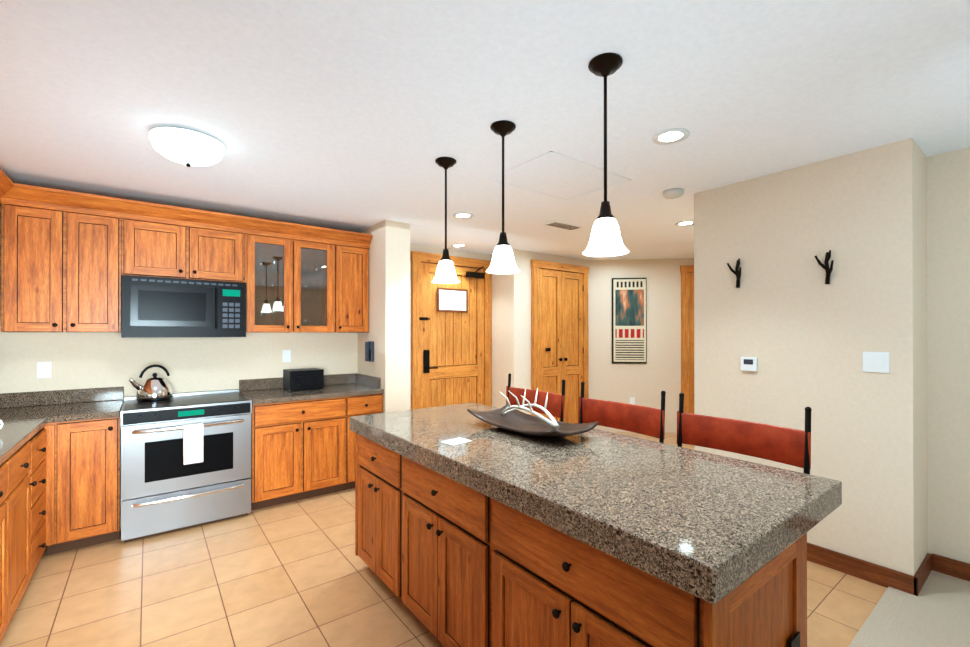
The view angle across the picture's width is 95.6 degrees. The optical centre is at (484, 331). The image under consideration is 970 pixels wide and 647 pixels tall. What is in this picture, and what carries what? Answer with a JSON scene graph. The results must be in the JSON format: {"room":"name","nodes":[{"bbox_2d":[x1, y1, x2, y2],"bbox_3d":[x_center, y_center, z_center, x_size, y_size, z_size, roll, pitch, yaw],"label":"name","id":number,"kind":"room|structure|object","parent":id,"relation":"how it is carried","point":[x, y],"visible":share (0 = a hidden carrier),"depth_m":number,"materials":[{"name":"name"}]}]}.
{"room":"kitchen","nodes":[
{"label":"kitchen","id":0,"kind":"room"},
{"bbox_2d":[0,431,886,646],"bbox_3d":[1.587,1.475,2.569,8.100,0.050,7.500,0,0,-37],"label":"floor","id":1,"kind":"structure","parent":0,"point":[298,573],"depth_m":2.44,"materials":[{"name":"tile"}]},
{"bbox_2d":[0,452,15,642],"bbox_3d":[-2.127,1.012,1.436,0.616,0.870,1.078,0,0,-37],"label":"base cabinet","id":2,"kind":"object","parent":1,"relation":"on","point":[8,468],"depth_m":2.00,"materials":[{"name":"brown wood"}]},
{"bbox_2d":[0,390,55,464],"bbox_3d":[-2.282,0.504,1.651,0.630,0.144,3.747,0,0,-37],"label":"countertop","id":3,"kind":"structure","parent":2,"relation":"on","point":[25,417],"depth_m":2.81,"materials":[{"name":"stone"}]},
{"bbox_2d":[16,435,35,608],"bbox_3d":[-2.550,1.013,1.987,0.616,0.870,0.568,0,0,-37],"label":"base cabinet","id":4,"kind":"object","parent":1,"relation":"on","point":[22,508],"depth_m":2.31,"materials":[{"name":"brown wood"}]},
{"bbox_2d":[35,427,45,566],"bbox_3d":[-2.836,1.015,2.360,0.616,0.870,0.508,0,0,-37],"label":"base cabinet","id":5,"kind":"object","parent":1,"relation":"on","point":[41,434],"depth_m":2.61,"materials":[{"name":"brown wood"}]},
{"bbox_2d":[44,414,120,554],"bbox_3d":[-2.847,1.017,3.156,0.368,0.870,0.666,0,0,-37],"label":"base cabinet","id":6,"kind":"object","parent":1,"relation":"on","point":[83,457],"depth_m":2.90,"materials":[{"name":"brown wood"}]},
{"bbox_2d":[52,386,123,421],"bbox_3d":[-2.834,0.509,3.165,0.339,0.144,0.674,0,0,-37],"label":"countertop","id":7,"kind":"structure","parent":6,"relation":"on","point":[107,402],"depth_m":3.29,"materials":[{"name":"stone"}]},
{"bbox_2d":[121,389,251,542],"bbox_3d":[-2.343,0.986,3.469,0.800,0.935,0.746,0,0,-37],"label":"range","id":8,"kind":"object","parent":1,"relation":"on","point":[185,460],"visible":0.88,"depth_m":3.20,"materials":[{"name":"silver metal"}]},
{"bbox_2d":[128,365,172,401],"bbox_3d":[-2.607,0.396,3.428,0.230,0.280,0.285,0,0,33],"label":"kettle","id":9,"kind":"object","parent":8,"relation":"on","point":[155,388],"visible":1,"depth_m":3.38,"materials":[{"name":"silver metal"}]},
{"bbox_2d":[251,396,355,510],"bbox_3d":[-1.725,1.020,4.017,0.828,0.870,0.666,0,0,-37],"label":"base cabinet","id":10,"kind":"object","parent":1,"relation":"on","point":[302,449],"depth_m":3.74,"materials":[{"name":"brown wood"}]},
{"bbox_2d":[239,373,383,404],"bbox_3d":[-1.610,0.512,4.106,1.118,0.144,0.669,0,0,-37],"label":"countertop","id":11,"kind":"structure","parent":10,"relation":"on","point":[265,390],"depth_m":4.09,"materials":[{"name":"stone"}]},
{"bbox_2d":[283,368,323,390],"bbox_3d":[-1.724,0.451,4.178,0.300,0.186,0.282,0,0,-37],"label":"toaster","id":12,"kind":"object","parent":11,"relation":"on","point":[303,379],"visible":1,"depth_m":4.09,"materials":[{"name":"black plastic"}]},
{"bbox_2d":[356,393,382,415],"bbox_3d":[-1.338,1.021,4.314,0.432,0.870,0.666,0,0,-37],"label":"drawer","id":13,"kind":"object","parent":1,"relation":"on","point":[372,403],"depth_m":4.10,"materials":[{"name":"brown wood"}]},
{"bbox_2d":[355,433,394,593],"bbox_3d":[-0.370,1.028,2.645,0.615,0.844,0.600,0,0,-37],"label":"base cabinet","id":14,"kind":"object","parent":1,"relation":"on","point":[374,462],"depth_m":2.45,"materials":[{"name":"brown wood"}]},
{"bbox_2d":[350,403,841,604],"bbox_3d":[0.203,0.561,2.109,0.930,0.084,2.190,0,0,-37],"label":"countertop","id":15,"kind":"structure","parent":14,"relation":"on","point":[713,529],"depth_m":1.45,"materials":[{"name":"stone"}]},
{"bbox_2d":[442,438,471,445],"bbox_3d":[-0.134,0.517,2.072,0.090,0.002,0.120,0,0,45],"label":"card","id":16,"kind":"object","parent":15,"relation":"on","point":[455,441],"visible":1,"depth_m":2.07,"materials":[{"name":"white paper"}]},
{"bbox_2d":[467,404,598,436],"bbox_3d":[0.224,0.475,2.296,0.300,0.086,0.680,0,0,-37],"label":"tray","id":17,"kind":"object","parent":15,"relation":"on","point":[517,421],"visible":0.94,"depth_m":2.33,"materials":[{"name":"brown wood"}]},
{"bbox_2d":[499,388,559,428],"bbox_3d":[0.222,0.387,2.299,0.203,0.171,0.439,0,0,-37],"label":"decorative sculpture","id":18,"kind":"object","parent":17,"relation":"on","point":[553,423],"visible":1,"depth_m":2.26,"materials":[{"name":"beige ceramic"}]},
{"bbox_2d":[395,452,482,646],"bbox_3d":[0.027,1.026,2.111,0.595,0.844,0.730,0,0,-37],"label":"base cabinet","id":19,"kind":"object","parent":1,"relation":"on","point":[449,562],"depth_m":1.91,"materials":[{"name":"brown wood"}]},
{"bbox_2d":[506,373,565,421],"bbox_3d":[0.166,0.881,2.943,0.518,1.141,0.565,0,0,-37],"label":"stool","id":20,"kind":"object","parent":1,"relation":"on","point":[555,404],"visible":0.27,"depth_m":3.05,"materials":[{"name":"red leather"}]},
{"bbox_2d":[579,382,665,442],"bbox_3d":[0.592,0.880,2.387,0.518,1.141,0.565,0,0,-37],"label":"stool","id":21,"kind":"object","parent":1,"relation":"on","point":[647,421],"visible":0.29,"depth_m":2.51,"materials":[{"name":"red leather"}]},
{"bbox_2d":[483,495,806,646],"bbox_3d":[0.506,1.024,1.502,0.615,0.844,0.820,0,0,-37],"label":"base cabinet","id":22,"kind":"object","parent":1,"relation":"on","point":[543,586],"depth_m":1.29,"materials":[{"name":"brown wood"}]},
{"bbox_2d":[677,393,811,473],"bbox_3d":[0.981,0.878,1.879,0.518,1.141,0.565,0,0,-37],"label":"stool","id":23,"kind":"object","parent":1,"relation":"on","point":[788,446],"visible":0.4,"depth_m":2.00,"materials":[{"name":"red leather"}]},
{"bbox_2d":[848,569,969,646],"bbox_3d":[2.986,1.439,1.033,1.550,0.012,3.160,0,0,-37],"label":"carpet floor","id":24,"kind":"structure","parent":1,"relation":"on","point":[935,612],"depth_m":2.20,"materials":[{"name":"beige carpet"}]},
{"bbox_2d":[0,138,969,575],"bbox_3d":[1.587,0.190,2.573,8.100,2.520,7.500,0,0,-37],"label":"wall","id":25,"kind":"structure","parent":0,"point":[888,224],"depth_m":2.86,"materials":[{"name":"paint"}]},
{"bbox_2d":[0,180,3,205],"bbox_3d":[-3.055,-0.490,2.426,0.347,0.980,0.923,0,0,-37],"label":"upper cabinet","id":26,"kind":"object","parent":25,"relation":"attached to","point":[1,181],"depth_m":2.82,"materials":[{"name":"brown wood"}]},
{"bbox_2d":[37,362,50,377],"bbox_3d":[-3.265,0.283,3.257,0.075,0.118,0.008,0,0,-37],"label":"switch plate","id":27,"kind":"object","parent":25,"relation":"attached to","point":[43,368],"depth_m":3.25,"materials":[{"name":"white plastic"}]},
{"bbox_2d":[0,183,123,331],"bbox_3d":[-3.055,-0.488,3.217,0.614,0.980,0.327,0,0,-37],"label":"upper cabinet","id":28,"kind":"object","parent":25,"relation":"attached to","point":[70,261],"depth_m":3.07,"materials":[{"name":"brown wood"}]},
{"bbox_2d":[124,199,199,279],"bbox_3d":[-2.618,-0.699,3.552,0.482,0.555,0.327,0,0,-37],"label":"upper cabinet","id":29,"kind":"object","parent":25,"relation":"attached to","point":[162,241],"depth_m":3.42,"materials":[{"name":"brown wood"}]},
{"bbox_2d":[121,275,245,337],"bbox_3d":[-2.450,-0.185,3.609,0.812,0.458,0.438,0,0,-37],"label":"microwave","id":30,"kind":"object","parent":29,"relation":"attached to","point":[160,307],"visible":1,"depth_m":3.44,"materials":[{"name":"black plastic"}]},
{"bbox_2d":[200,211,247,286],"bbox_3d":[-2.351,-0.698,3.758,0.480,0.555,0.327,0,0,-37],"label":"upper cabinet","id":31,"kind":"object","parent":25,"relation":"attached to","point":[223,245],"depth_m":3.67,"materials":[{"name":"brown wood"}]},
{"bbox_2d":[282,350,290,361],"bbox_3d":[-1.931,0.235,4.280,0.075,0.118,0.008,0,0,-37],"label":"switch plate","id":32,"kind":"object","parent":25,"relation":"attached to","point":[286,354],"depth_m":4.27,"materials":[{"name":"white plastic"}]},
{"bbox_2d":[316,228,371,332],"bbox_3d":[-1.438,-0.484,4.457,0.424,0.980,0.327,0,0,-37],"label":"upper cabinet","id":33,"kind":"object","parent":25,"relation":"attached to","point":[342,257],"depth_m":4.32,"materials":[{"name":"brown wood"}]},
{"bbox_2d":[365,341,373,361],"bbox_3d":[-1.152,0.196,4.379,0.060,0.200,0.090,0,0,-37],"label":"phone","id":34,"kind":"object","parent":25,"relation":"attached to","point":[369,351],"visible":1,"depth_m":4.37,"materials":[{"name":"grey plastic"}]},
{"bbox_2d":[410,251,490,409],"bbox_3d":[-0.383,0.250,5.595,1.210,2.420,0.104,0,0,-37],"label":"entry door","id":35,"kind":"structure","parent":25,"relation":"in","point":[450,344],"depth_m":5.58,"materials":[{"name":"brown wood"}]},
{"bbox_2d":[531,259,588,423],"bbox_3d":[1.070,0.257,6.090,1.120,2.410,0.086,0,0,-37],"label":"closet doors","id":36,"kind":"structure","parent":25,"relation":"in","point":[559,325],"depth_m":6.08,"materials":[{"name":"brown wood"}]},
{"bbox_2d":[612,278,646,363],"bbox_3d":[2.104,-0.162,6.421,0.490,1.250,0.014,0,0,8],"label":"framed poster","id":37,"kind":"object","parent":25,"relation":"attached to","point":[629,320],"visible":1,"depth_m":6.41,"materials":[{"name":"multicoloured paper"}]},
{"bbox_2d":[630,397,634,404],"bbox_3d":[2.149,1.012,6.415,0.075,0.118,0.006,0,0,8],"label":"switch plate","id":38,"kind":"object","parent":25,"relation":"attached to","point":[632,399],"depth_m":6.41,"materials":[{"name":"white plastic"}]},
{"bbox_2d":[680,265,693,413],"bbox_3d":[3.266,0.257,6.245,0.920,2.410,0.054,0,0,8],"label":"hall door","id":39,"kind":"structure","parent":25,"relation":"in","point":[687,330],"depth_m":6.28,"materials":[{"name":"brown wood"}]},
{"bbox_2d":[727,258,740,287],"bbox_3d":[1.776,-0.415,3.115,0.074,0.206,0.098,0,0,-37],"label":"coat hook","id":40,"kind":"object","parent":25,"relation":"attached to","point":[737,272],"visible":0.98,"depth_m":3.12,"materials":[{"name":"brown metal"}]},
{"bbox_2d":[741,357,756,370],"bbox_3d":[1.842,0.224,3.067,0.023,0.095,0.100,0,0,-37],"label":"thermostat","id":41,"kind":"object","parent":25,"relation":"attached to","point":[747,363],"depth_m":3.06,"materials":[{"name":"white plastic"}]},
{"bbox_2d":[814,250,833,283],"bbox_3d":[2.093,-0.397,2.703,0.074,0.206,0.098,0,0,-37],"label":"coat hook","id":42,"kind":"object","parent":25,"relation":"attached to","point":[825,266],"visible":0.96,"depth_m":2.71,"materials":[{"name":"brown metal"}]},
{"bbox_2d":[807,542,920,595],"bbox_3d":[1.982,1.396,2.886,0.018,0.110,1.238,0,0,-37],"label":"baseboard","id":43,"kind":"structure","parent":25,"relation":"attached to","point":[886,577],"depth_m":2.57,"materials":[{"name":"brown wood"}]},
{"bbox_2d":[862,352,889,372],"bbox_3d":[2.256,0.176,2.539,0.008,0.118,0.118,0,0,-37],"label":"switch plate","id":44,"kind":"object","parent":25,"relation":"attached to","point":[878,362],"depth_m":2.53,"materials":[{"name":"white plastic"}]},
{"bbox_2d":[915,553,934,588],"bbox_3d":[2.536,1.395,2.540,0.390,0.110,0.022,0,0,-37],"label":"baseboard","id":45,"kind":"structure","parent":25,"relation":"attached to","point":[924,570],"depth_m":2.55,"materials":[{"name":"brown wood"}]},
{"bbox_2d":[934,554,969,581],"bbox_3d":[3.623,1.392,1.459,0.020,0.110,3.060,0,0,-37],"label":"baseboard","id":46,"kind":"structure","parent":25,"relation":"attached to","point":[945,565],"depth_m":2.59,"materials":[{"name":"brown wood"}]},
{"bbox_2d":[0,0,969,259],"bbox_3d":[1.587,-1.095,2.578,8.100,0.050,7.500,0,0,-37],"label":"ceiling","id":47,"kind":"structure","parent":0,"point":[358,116],"depth_m":2.04,"materials":[{"name":"paint"}]},
{"bbox_2d":[149,127,224,166],"bbox_3d":[-1.641,-0.991,2.433,0.350,0.157,0.350,0,0,-37],"label":"flush ceiling light","id":48,"kind":"object","parent":47,"relation":"attached to","point":[187,148],"visible":0.98,"depth_m":2.33,"materials":[{"name":"white glass"}]},
{"bbox_2d":[431,157,459,283],"bbox_3d":[-0.245,-0.690,2.747,0.180,0.758,0.180,0,0,-37],"label":"pendant light","id":49,"kind":"object","parent":47,"relation":"hanging from","point":[445,273],"visible":1,"depth_m":2.72,"materials":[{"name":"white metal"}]},
{"bbox_2d":[451,244,465,246],"bbox_3d":[-0.310,-1.038,5.178,0.188,0.045,0.177,0,0,-37],"label":"recessed light","id":50,"kind":"object","parent":47,"relation":"in","point":[453,245],"depth_m":5.39,"materials":[{"name":"white plastic"}]},
{"bbox_2d":[453,213,473,218],"bbox_3d":[-0.192,-1.043,3.861,0.186,0.045,0.195,0,0,-37],"label":"recessed light","id":51,"kind":"object","parent":47,"relation":"in","point":[457,215],"depth_m":4.01,"materials":[{"name":"white plastic"}]},
{"bbox_2d":[486,120,519,273],"bbox_3d":[0.094,-0.691,2.288,0.180,0.758,0.180,0,0,-37],"label":"pendant light","id":52,"kind":"object","parent":47,"relation":"hanging from","point":[503,261],"visible":1,"depth_m":2.26,"materials":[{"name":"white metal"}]},
{"bbox_2d":[489,151,630,199],"bbox_3d":[0.505,-1.045,2.951,0.775,0.045,0.582,0,0,-37],"label":"access panel","id":53,"kind":"object","parent":47,"relation":"in","point":[628,179],"depth_m":2.99,"materials":[{"name":"white paint"}]},
{"bbox_2d":[544,221,582,229],"bbox_3d":[0.757,-1.041,4.228,0.405,0.045,0.172,0,0,-37],"label":"air vent","id":54,"kind":"object","parent":47,"relation":"in","point":[557,224],"depth_m":4.36,"materials":[{"name":"white plastic"}]},
{"bbox_2d":[582,53,628,256],"bbox_3d":[0.480,-0.693,1.752,0.180,0.758,0.180,0,0,-37],"label":"pendant light","id":55,"kind":"object","parent":47,"relation":"hanging from","point":[605,239],"visible":1,"depth_m":1.73,"materials":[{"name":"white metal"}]},
{"bbox_2d":[652,128,689,144],"bbox_3d":[0.977,-1.048,2.309,0.190,0.045,0.184,0,0,-37],"label":"recessed light","id":56,"kind":"object","parent":47,"relation":"in","point":[670,136],"depth_m":2.40,"materials":[{"name":"white plastic"}]},
{"bbox_2d":[663,188,683,198],"bbox_3d":[1.394,-1.045,3.251,0.235,0.045,0.189,0,0,-37],"label":"smoke detector","id":57,"kind":"object","parent":47,"relation":"in","point":[673,193],"depth_m":3.29,"materials":[{"name":"white plastic"}]},
{"bbox_2d":[675,221,693,225],"bbox_3d":[1.885,-1.042,4.139,0.191,0.045,0.175,0,0,-37],"label":"recessed light","id":58,"kind":"object","parent":47,"relation":"in","point":[684,223],"depth_m":4.31,"materials":[{"name":"white plastic"}]}
]}

